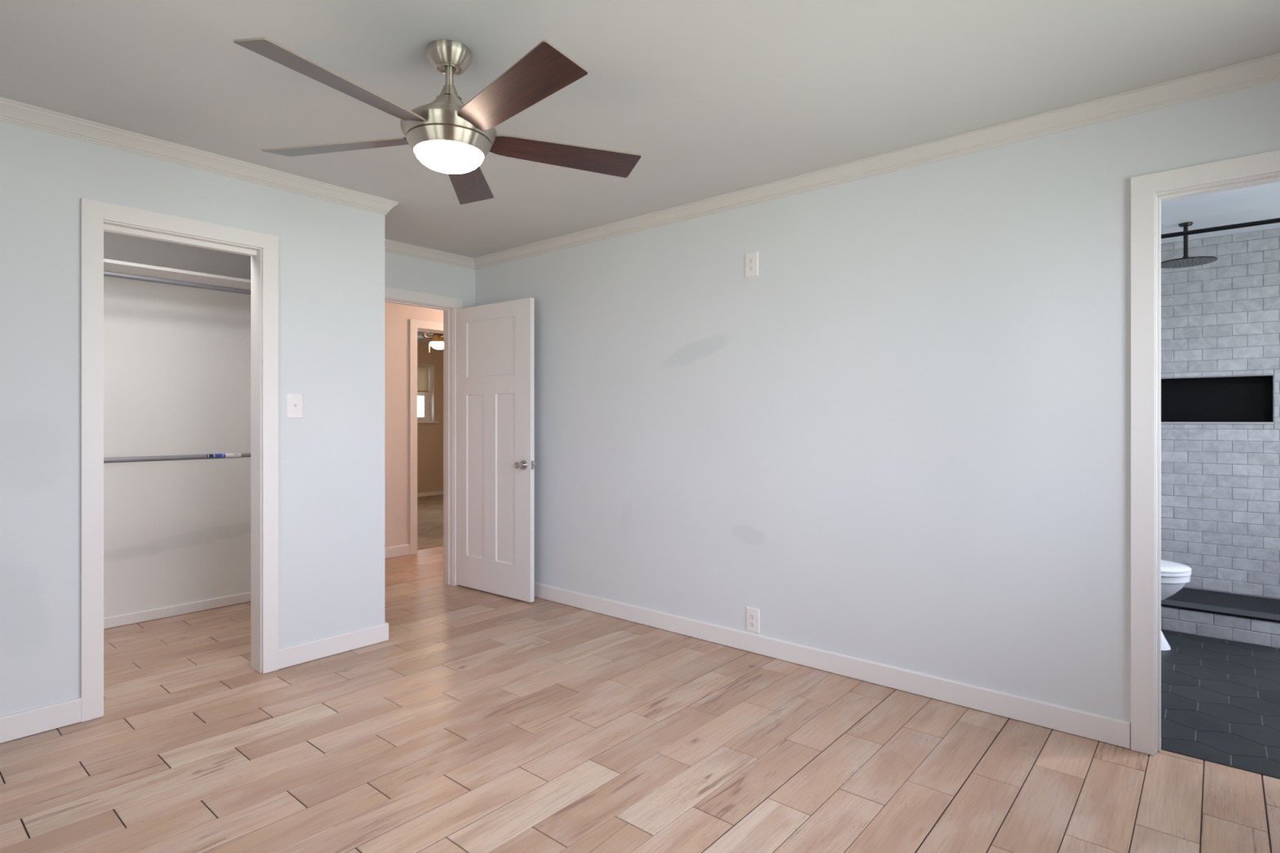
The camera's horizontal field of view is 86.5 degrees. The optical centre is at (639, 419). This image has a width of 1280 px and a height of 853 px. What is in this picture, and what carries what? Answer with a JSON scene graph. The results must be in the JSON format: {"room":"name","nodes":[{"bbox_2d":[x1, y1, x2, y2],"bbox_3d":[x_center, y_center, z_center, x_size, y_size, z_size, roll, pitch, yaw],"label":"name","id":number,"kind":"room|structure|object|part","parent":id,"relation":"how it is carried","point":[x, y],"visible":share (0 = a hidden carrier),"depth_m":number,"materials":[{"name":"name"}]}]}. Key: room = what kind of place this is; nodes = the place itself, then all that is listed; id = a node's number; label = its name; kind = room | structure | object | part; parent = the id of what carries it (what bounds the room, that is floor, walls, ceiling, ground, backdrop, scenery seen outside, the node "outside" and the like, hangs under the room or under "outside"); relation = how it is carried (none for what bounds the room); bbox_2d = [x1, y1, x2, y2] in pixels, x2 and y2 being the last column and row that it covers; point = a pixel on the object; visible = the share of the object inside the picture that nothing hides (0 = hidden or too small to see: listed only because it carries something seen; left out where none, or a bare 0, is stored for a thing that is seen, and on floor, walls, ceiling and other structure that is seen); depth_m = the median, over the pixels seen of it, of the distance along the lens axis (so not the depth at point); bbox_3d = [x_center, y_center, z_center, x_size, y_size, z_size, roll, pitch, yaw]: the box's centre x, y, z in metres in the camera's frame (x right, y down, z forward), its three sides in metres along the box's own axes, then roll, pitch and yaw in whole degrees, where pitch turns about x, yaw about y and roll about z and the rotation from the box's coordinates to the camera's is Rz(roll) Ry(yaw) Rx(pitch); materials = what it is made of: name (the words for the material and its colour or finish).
{"room":"empty bedroom","nodes":[
{"label":"empty bedroom","id":0,"kind":"room"},
{"bbox_2d":[103,231,250,617],"bbox_3d":[-3.397,-0.010,3.708,0.100,2.460,2.443,0,0,40],"label":"wall","id":1,"kind":"structure","parent":0,"point":[177,358],"depth_m":4.22,"materials":[{"name":"paint"}]},
{"bbox_2d":[103,258,250,289],"bbox_3d":[-3.083,-0.870,3.768,0.299,0.019,1.941,0,0,40],"label":"closet shelf","id":2,"kind":"object","parent":1,"relation":"attached to","point":[112,265],"visible":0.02,"depth_m":4.04,"materials":[{"name":"paint"}]},
{"bbox_2d":[103,591,250,628],"bbox_3d":[-2.693,1.187,3.436,1.324,0.061,1.943,0,0,40],"label":"baseboard","id":3,"kind":"structure","parent":1,"relation":"attached to","point":[158,613],"depth_m":4.21,"materials":[{"name":"paint"}]},
{"bbox_2d":[0,120,385,716],"bbox_3d":[-2.274,-0.010,2.817,0.116,2.460,2.543,0,0,40],"label":"wall","id":4,"kind":"structure","parent":0,"point":[331,255],"depth_m":2.94,"materials":[{"name":"paint"}]},
{"bbox_2d":[0,697,81,743],"bbox_3d":[-2.615,1.169,2.316,0.014,0.095,1.138,0,0,40],"label":"baseboard","id":5,"kind":"structure","parent":4,"relation":"attached to","point":[51,717],"depth_m":2.64,"materials":[{"name":"paint"}]},
{"bbox_2d":[80,198,278,722],"bbox_3d":[-2.059,0.164,3.070,0.150,2.110,0.752,0,0,40],"label":"door frame","id":6,"kind":"structure","parent":4,"relation":"in","point":[94,214],"depth_m":3.06,"materials":[{"name":"paint"}]},
{"bbox_2d":[103,223,257,256],"bbox_3d":[-2.057,-0.803,3.068,0.040,0.023,0.598,0,0,40],"label":"closet track","id":7,"kind":"object","parent":4,"relation":"attached to","point":[107,228],"visible":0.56,"depth_m":3.04,"materials":[{"name":"paint"}]},
{"bbox_2d":[286,392,302,418],"bbox_3d":[-1.710,-0.067,3.376,0.019,0.126,0.080,0,0,40],"label":"light switch","id":8,"kind":"object","parent":4,"relation":"attached to","point":[294,401],"visible":1,"depth_m":3.38,"materials":[{"name":"white plastic"}]},
{"bbox_2d":[278,622,388,669],"bbox_3d":[-1.854,1.169,3.805,0.784,0.095,0.648,0,0,40],"label":"baseboard","id":9,"kind":"structure","parent":4,"relation":"attached to","point":[294,655],"depth_m":3.51,"materials":[{"name":"paint"}]},
{"bbox_2d":[385,302,443,547],"bbox_3d":[-1.382,-0.030,7.048,0.120,2.500,5.257,0,0,40],"label":"wall","id":10,"kind":"structure","parent":0,"point":[397,316],"depth_m":6.05,"materials":[{"name":"paint"}]},
{"bbox_2d":[385,543,410,558],"bbox_3d":[-2.520,1.171,5.607,0.014,0.092,1.387,0,0,40],"label":"baseboard","id":11,"kind":"structure","parent":10,"relation":"attached to","point":[400,550],"depth_m":6.03,"materials":[{"name":"paint"}]},
{"bbox_2d":[409,319,443,554],"bbox_3d":[-1.817,0.159,6.536,0.154,2.121,0.952,0,0,40],"label":"door frame","id":12,"kind":"structure","parent":10,"relation":"in","point":[415,326],"depth_m":6.15,"materials":[{"name":"paint"}]},
{"bbox_2d":[417,331,432,343],"bbox_3d":[-2.635,-1.240,8.808,4.070,0.080,4.200,0,0,40],"label":"ceiling","id":13,"kind":"structure","parent":0,"point":[424,340],"depth_m":10.28,"materials":[{"name":"paint"}]},
{"bbox_2d":[417,331,443,349],"bbox_3d":[-2.566,-1.012,8.667,1.270,0.374,1.275,0,0,40],"label":"ceiling fan","id":14,"kind":"object","parent":13,"relation":"hanging from","point":[437,341],"visible":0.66,"depth_m":8.62,"materials":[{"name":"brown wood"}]},
{"bbox_3d":[-2.793,-1.068,8.328,0.140,0.006,0.470,-14,-7,30],"label":"blade","id":15,"kind":"part","parent":14,"relation":"part of","materials":[{"name":"brown wood"}]},
{"bbox_3d":[-2.573,-0.938,8.703,0.220,0.084,0.220,0,0,40],"label":"light globe","id":16,"kind":"part","parent":14,"relation":"part of"},
{"bbox_2d":[385,252,475,308],"bbox_3d":[-0.946,-0.010,5.561,0.110,2.460,3.357,0,0,40],"label":"wall","id":17,"kind":"structure","parent":0,"point":[402,272],"depth_m":4.83,"materials":[{"name":"paint"}]},
{"bbox_2d":[385,287,462,586],"bbox_3d":[-1.676,0.166,4.704,0.144,2.106,0.962,0,0,40],"label":"door frame","id":18,"kind":"structure","parent":17,"relation":"in","point":[449,305],"depth_m":4.98,"materials":[{"name":"paint"}]},
{"bbox_2d":[456,297,537,602],"bbox_3d":[-1.029,0.202,4.750,0.828,2.012,0.166,0,0,38],"label":"door","id":19,"kind":"structure","parent":18,"relation":"attached to","point":[495,464],"depth_m":4.71,"materials":[{"name":"paint"}]},
{"bbox_3d":[-0.796,0.303,4.497,0.045,0.045,0.058,0,0,38],"label":"knob","id":20,"kind":"part","parent":19,"relation":"part of","materials":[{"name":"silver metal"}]},
{"bbox_2d":[417,342,443,493],"bbox_3d":[-4.140,-0.030,10.024,0.200,2.500,4.100,0,0,40],"label":"wall","id":21,"kind":"structure","parent":0,"point":[429,435],"depth_m":10.84,"materials":[{"name":"beige paint"}]},
{"bbox_2d":[417,364,434,422],"bbox_3d":[-3.967,-0.412,10.162,0.124,0.904,1.943,0,0,40],"label":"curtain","id":22,"kind":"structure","parent":21,"relation":"in","point":[431,366],"depth_m":10.88,"materials":[{"name":"fabric"}]},
{"bbox_2d":[417,365,428,392],"bbox_3d":[-3.673,-0.641,10.565,0.032,0.418,0.870,0,0,40],"label":"window shade","id":23,"kind":"object","parent":22,"relation":"attached to","point":[422,371],"visible":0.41,"depth_m":10.82,"materials":[{"name":"beige fabric"}]},
{"bbox_2d":[417,365,438,423],"bbox_3d":[-3.972,-0.399,10.183,0.210,0.922,2.060,0,0,40],"label":"window","id":24,"kind":"structure","parent":21,"relation":"in","point":[425,420],"depth_m":10.90,"materials":[{"name":"paint"}]},
{"bbox_3d":[-4.037,-0.207,10.222,0.030,0.405,1.845,0,0,40],"label":"sash","id":25,"kind":"part","parent":24,"relation":"part of","materials":[{"name":"paint"}]},
{"bbox_3d":[-4.037,-0.410,10.222,0.060,0.900,1.935,0,0,40],"label":"frame","id":26,"kind":"part","parent":24,"relation":"part of","materials":[{"name":"paint"}]},
{"bbox_3d":[-3.950,0.050,10.164,0.150,0.024,2.060,0,0,40],"label":"sill","id":27,"kind":"part","parent":24,"relation":"part of","materials":[{"name":"paint"}]},
{"bbox_2d":[417,490,443,497],"bbox_3d":[-2.558,1.188,8.743,3.870,0.059,4.000,0,0,40],"label":"baseboard","id":28,"kind":"structure","parent":21,"relation":"attached to","point":[434,493],"depth_m":10.79,"materials":[{"name":"paint"}]},
{"bbox_2d":[0,494,1279,852],"bbox_3d":[-0.794,1.242,4.930,11.600,0.056,7.720,0,0,40],"label":"floor","id":29,"kind":"structure","parent":0,"point":[483,722],"depth_m":2.47,"materials":[{"name":"brown wood"}]},
{"bbox_2d":[1160,559,1191,650],"bbox_3d":[2.566,0.833,3.824,0.833,0.775,0.430,0,0,40],"label":"toilet","id":30,"kind":"object","parent":29,"relation":"on","point":[1175,575],"visible":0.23,"depth_m":3.53,"materials":[{"name":"ceramic"}]},
{"bbox_3d":[2.691,0.803,3.718,0.505,0.016,0.388,0,0,40],"label":"seat","id":31,"kind":"part","parent":30,"relation":"part of","materials":[{"name":"plastic"}]},
{"bbox_3d":[2.691,0.780,3.718,0.505,0.024,0.388,0,0,40],"label":"lid","id":32,"kind":"part","parent":30,"relation":"part of","materials":[{"name":"ceramic"}]},
{"bbox_2d":[1160,599,1279,648],"bbox_3d":[3.659,1.145,3.489,2.950,0.151,0.152,0,0,40],"label":"shower curb","id":33,"kind":"object","parent":29,"relation":"on","point":[1255,628],"visible":0.38,"depth_m":3.78,"materials":[{"name":"grey tile"}]},
{"bbox_2d":[0,0,1279,257],"bbox_3d":[0.471,-1.255,3.223,7.660,0.110,6.760,0,0,40],"label":"ceiling","id":34,"kind":"structure","parent":0,"point":[714,98],"depth_m":2.40,"materials":[{"name":"paint"}]},
{"bbox_2d":[233,37,640,204],"bbox_3d":[-0.614,-1.007,2.185,1.265,0.386,1.273,0,0,40],"label":"ceiling fan","id":35,"kind":"object","parent":34,"relation":"hanging from","point":[449,135],"visible":1,"depth_m":2.12,"materials":[{"name":"brown wood"}]},
{"bbox_3d":[-0.820,-0.922,1.873,0.144,0.006,0.517,15,8,29],"label":"blade","id":36,"kind":"part","parent":35,"relation":"part of","materials":[{"name":"brown wood"}]},
{"bbox_3d":[-1.008,-0.922,2.300,0.517,0.006,0.144,0,13,12],"label":"blade","id":37,"kind":"part","parent":35,"relation":"part of","materials":[{"name":"brown wood"}]},
{"bbox_3d":[-0.621,-0.840,2.216,0.219,0.052,0.219,0,0,40],"label":"light globe","id":38,"kind":"part","parent":35,"relation":"part of"},
{"bbox_3d":[-0.661,-0.922,2.610,0.144,0.006,0.517,-14,1,-6],"label":"blade","id":39,"kind":"part","parent":35,"relation":"part of","materials":[{"name":"brown wood"}]},
{"bbox_3d":[-0.356,-0.922,1.920,0.143,0.006,0.517,18,-12,-40],"label":"blade","id":40,"kind":"part","parent":35,"relation":"part of","materials":[{"name":"brown wood"}]},
{"bbox_3d":[-0.258,-0.922,2.376,0.517,0.006,0.143,0,-13,-24],"label":"blade","id":41,"kind":"part","parent":35,"relation":"part of","materials":[{"name":"brown wood"}]},
{"bbox_2d":[1160,222,1217,268],"bbox_3d":[3.428,-1.104,4.272,0.307,0.250,0.307,0,0,40],"label":"shower","id":42,"kind":"object","parent":34,"relation":"hanging from","point":[1186,261],"visible":0.95,"depth_m":4.26,"materials":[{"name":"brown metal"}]},
{"bbox_3d":[3.428,-1.111,4.272,0.029,0.209,0.029,0,0,40],"label":"shower arm","id":43,"kind":"part","parent":42,"relation":"part of","materials":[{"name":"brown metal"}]},
{"bbox_2d":[475,80,1279,748],"bbox_3d":[0.705,-0.010,3.543,5.240,2.460,0.110,0,0,40],"label":"wall","id":44,"kind":"structure","parent":0,"point":[903,440],"depth_m":3.13,"materials":[{"name":"paint"}]},
{"bbox_2d":[0,52,1279,270],"bbox_3d":[-0.498,-1.163,2.131,5.020,0.073,3.600,0,0,40],"label":"crown molding","id":45,"kind":"structure","parent":44,"relation":"attached to","point":[1264,69],"depth_m":2.97,"materials":[{"name":"paint"}]},
{"bbox_2d":[744,251,758,277],"bbox_3d":[0.584,-0.812,3.568,0.080,0.126,0.009,0,0,40],"label":"wall outlet","id":46,"kind":"object","parent":44,"relation":"attached to","point":[751,260],"visible":1,"depth_m":3.56,"materials":[{"name":"white plastic"}]},
{"bbox_2d":[748,257,753,263],"bbox_3d":[0.582,-0.832,3.566,0.034,0.027,0.003,0,0,40],"label":"receptacle","id":47,"kind":"object","parent":46,"relation":"attached to","point":[750,260],"depth_m":3.57,"materials":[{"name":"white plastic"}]},
{"bbox_2d":[748,265,753,271],"bbox_3d":[0.582,-0.792,3.566,0.034,0.027,0.003,0,0,40],"label":"receptacle","id":48,"kind":"object","parent":46,"relation":"attached to","point":[750,267],"depth_m":3.56,"materials":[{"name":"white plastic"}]},
{"bbox_2d":[746,606,759,633],"bbox_3d":[0.590,1.052,3.563,0.080,0.126,0.009,0,0,40],"label":"wall outlet","id":49,"kind":"object","parent":44,"relation":"attached to","point":[753,615],"visible":1,"depth_m":3.56,"materials":[{"name":"white plastic"}]},
{"bbox_2d":[749,613,755,619],"bbox_3d":[0.588,1.032,3.561,0.034,0.027,0.003,0,0,40],"label":"receptacle","id":50,"kind":"object","parent":49,"relation":"attached to","point":[752,616],"depth_m":3.56,"materials":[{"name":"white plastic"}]},
{"bbox_2d":[749,621,755,626],"bbox_3d":[0.588,1.071,3.561,0.034,0.027,0.003,0,0,40],"label":"receptacle","id":51,"kind":"object","parent":49,"relation":"attached to","point":[752,624],"depth_m":3.56,"materials":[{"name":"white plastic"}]},
{"bbox_2d":[533,582,1130,748],"bbox_3d":[0.247,1.169,3.777,4.020,0.095,0.126,0,0,40],"label":"baseboard","id":52,"kind":"structure","parent":44,"relation":"attached to","point":[1108,730],"depth_m":3.13,"materials":[{"name":"paint"}]},
{"bbox_2d":[1130,149,1279,755],"bbox_3d":[2.195,0.164,2.275,0.887,2.111,0.144,0,0,40],"label":"door frame","id":53,"kind":"structure","parent":44,"relation":"in","point":[1148,192],"depth_m":2.48,"materials":[{"name":"paint"}]},
{"bbox_2d":[1160,748,1279,779],"bbox_3d":[2.200,1.224,2.284,0.730,0.012,0.010,0,0,40],"label":"trim","id":54,"kind":"structure","parent":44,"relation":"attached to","point":[1203,759],"depth_m":2.40,"materials":[{"name":"black metal"}]},
{"bbox_2d":[1160,228,1279,599],"bbox_3d":[4.334,-0.030,4.282,3.150,2.500,0.139,0,0,40],"label":"wall","id":55,"kind":"structure","parent":0,"point":[1202,376],"depth_m":4.58,"materials":[{"name":"grey tile"}]},
{"bbox_2d":[1160,375,1273,422],"bbox_3d":[3.789,-0.133,4.724,0.888,0.302,0.101,0,0,40],"label":"wall niche","id":56,"kind":"object","parent":55,"relation":"attached to","point":[1233,398],"visible":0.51,"depth_m":4.64,"materials":[{"name":"black tile"}]},
{"bbox_2d":[1160,422,1273,424],"bbox_3d":[3.756,0.025,4.682,0.891,0.012,0.012,0,0,40],"label":"trim","id":57,"kind":"structure","parent":55,"relation":"attached to","point":[1255,423],"depth_m":4.55,"materials":[{"name":"tile"}]},
{"bbox_2d":[1160,228,1279,598],"bbox_3d":[4.290,-0.038,4.231,2.948,2.382,0.005,0,0,40],"label":"shower tiles","id":58,"kind":"structure","parent":55,"relation":"attached to","point":[1228,435],"depth_m":4.55,"materials":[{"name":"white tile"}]},
{"bbox_2d":[1165,587,1279,614],"bbox_3d":[4.000,1.215,3.890,2.950,0.110,0.930,0,0,40],"label":"floor","id":59,"kind":"structure","parent":0,"point":[1271,606],"depth_m":4.36,"materials":[{"name":"tile"}]},
{"bbox_3d":[2.256,-0.030,4.193,0.100,2.500,2.890,0,0,40],"label":"wall","id":60,"kind":"structure","parent":0,"visible":0},
{"bbox_2d":[1160,217,1279,238],"bbox_3d":[3.640,-1.068,3.467,2.948,0.064,0.064,0,0,40],"label":"shower curtain rod","id":61,"kind":"object","parent":60,"relation":"attached to","point":[1277,220],"visible":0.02,"depth_m":3.79,"materials":[{"name":"black metal"}]},
{"bbox_3d":[-3.355,-0.010,2.658,1.324,2.460,0.100,0,0,40],"label":"wall","id":62,"kind":"structure","parent":0,"visible":0},
{"bbox_2d":[103,270,250,294],"bbox_3d":[-2.984,-0.802,3.684,0.060,0.060,1.939,0,0,40],"label":"closet rod","id":63,"kind":"object","parent":62,"relation":"attached to","point":[108,273],"visible":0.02,"depth_m":3.97,"materials":[{"name":"grey metal"}]},
{"bbox_2d":[103,453,250,462],"bbox_3d":[-2.984,0.226,3.684,0.060,0.060,1.939,0,0,40],"label":"closet rod","id":64,"kind":"object","parent":62,"relation":"attached to","point":[184,457],"visible":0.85,"depth_m":3.97,"materials":[{"name":"grey metal"}]}
]}

